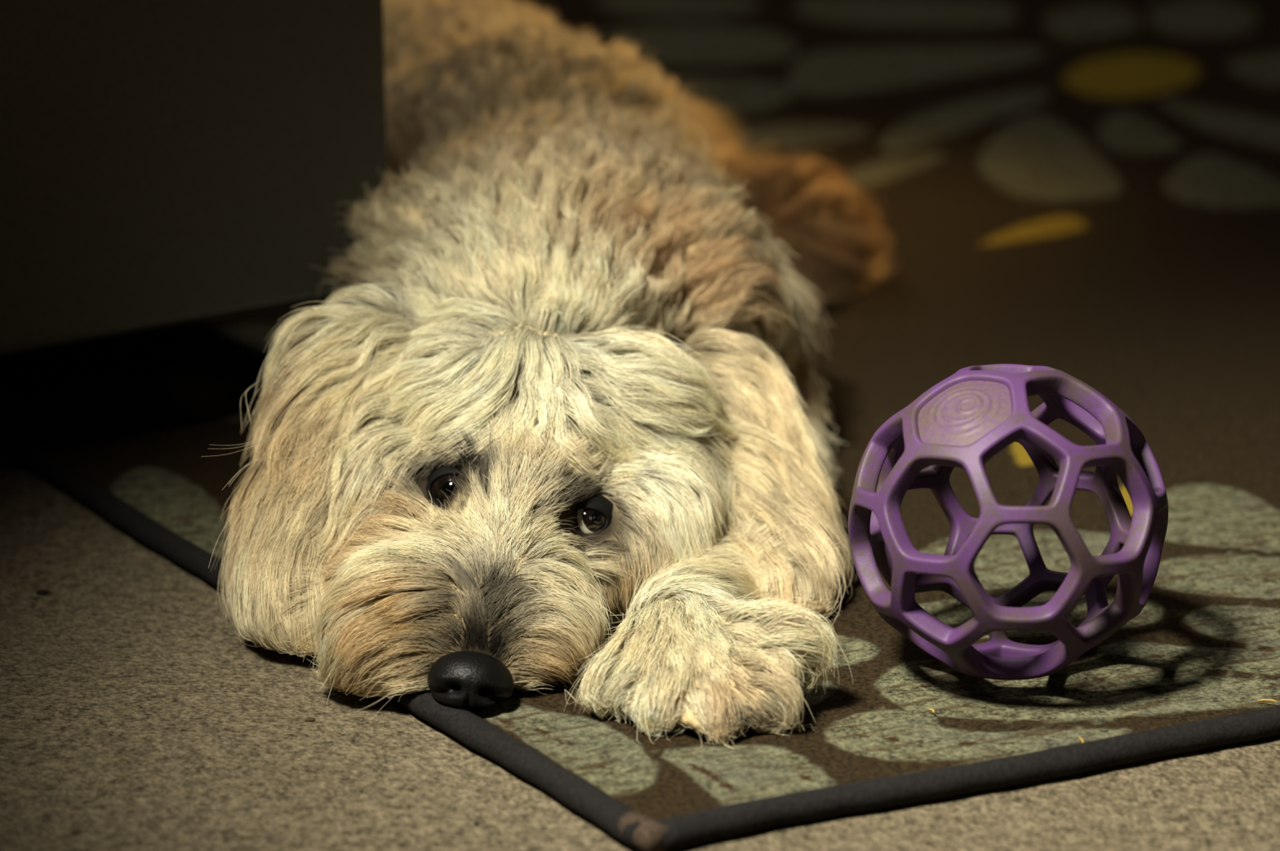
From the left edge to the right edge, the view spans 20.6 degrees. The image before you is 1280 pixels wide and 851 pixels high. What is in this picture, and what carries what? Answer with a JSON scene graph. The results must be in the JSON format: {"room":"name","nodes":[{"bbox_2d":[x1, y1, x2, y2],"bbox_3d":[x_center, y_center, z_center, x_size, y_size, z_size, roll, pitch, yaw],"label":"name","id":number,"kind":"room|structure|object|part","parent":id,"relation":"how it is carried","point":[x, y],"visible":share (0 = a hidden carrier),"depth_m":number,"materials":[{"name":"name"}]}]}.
{"room":"living room","nodes":[
{"label":"living room","id":0,"kind":"room"},
{"bbox_2d":[0,451,1279,850],"bbox_3d":[0.000,0.158,1.728,5.200,0.100,6.400,0,18,0],"label":"floor","id":1,"kind":"structure","parent":0,"point":[134,717],"depth_m":1.57,"materials":[{"name":"beige carpet"}]},
{"bbox_2d":[35,589,53,595],"bbox_3d":[-0.303,0.085,1.792,0.008,0.002,0.007,-12,21,-33],"label":"lint","id":2,"kind":"object","parent":1,"relation":"on","point":[42,592],"visible":1,"depth_m":1.79},
{"bbox_2d":[70,831,80,835],"bbox_3d":[-0.241,0.174,1.510,0.004,0.001,0.003,0,18,0],"label":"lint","id":3,"kind":"object","parent":1,"relation":"on","point":[77,833],"visible":1,"depth_m":1.51},
{"bbox_2d":[0,0,386,354],"bbox_3d":[-0.947,-0.345,1.944,1.390,0.734,0.860,-11,21,-32],"label":"sofa","id":4,"kind":"object","parent":1,"relation":"on","point":[163,162],"visible":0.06,"depth_m":1.96,"materials":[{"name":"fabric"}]},
{"bbox_2d":[304,717,315,722],"bbox_3d":[-0.152,0.136,1.631,0.005,0.002,0.004,0,18,0],"label":"lint","id":5,"kind":"object","parent":1,"relation":"on","point":[308,719],"visible":1,"depth_m":1.63},
{"bbox_2d":[0,0,1279,850],"bbox_3d":[0.185,-0.254,2.846,1.898,0.013,2.741,-11,21,-32],"label":"rug","id":6,"kind":"object","parent":1,"relation":"on","point":[1088,191],"visible":0.48,"depth_m":2.16,"materials":[{"name":"carpet"}]},
{"bbox_2d":[201,0,900,750],"bbox_3d":[-0.073,-0.162,2.238,0.442,0.175,1.452,-3,18,-8],"label":"dog","id":7,"kind":"object","parent":6,"relation":"on","point":[560,392],"visible":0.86,"depth_m":1.75},
{"bbox_2d":[848,364,1168,680],"bbox_3d":[0.172,0.045,1.647,0.149,0.148,0.141,0,18,0],"label":"ball","id":8,"kind":"object","parent":6,"relation":"on","point":[967,418],"visible":1,"depth_m":1.61,"materials":[{"name":"purple rubber"}]},
{"bbox_3d":[0.148,-0.004,1.608,0.043,0.025,0.047,0,17,0],"label":"closed panel","id":9,"kind":"part","parent":8,"relation":"part of","materials":[{"name":"purple rubber"}]},
{"bbox_2d":[1257,699,1277,702],"bbox_3d":[0.289,0.127,1.628,0.009,0.002,0.001,8,19,23],"label":"straw","id":10,"kind":"object","parent":6,"relation":"on","point":[1260,700],"visible":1,"depth_m":1.63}
]}

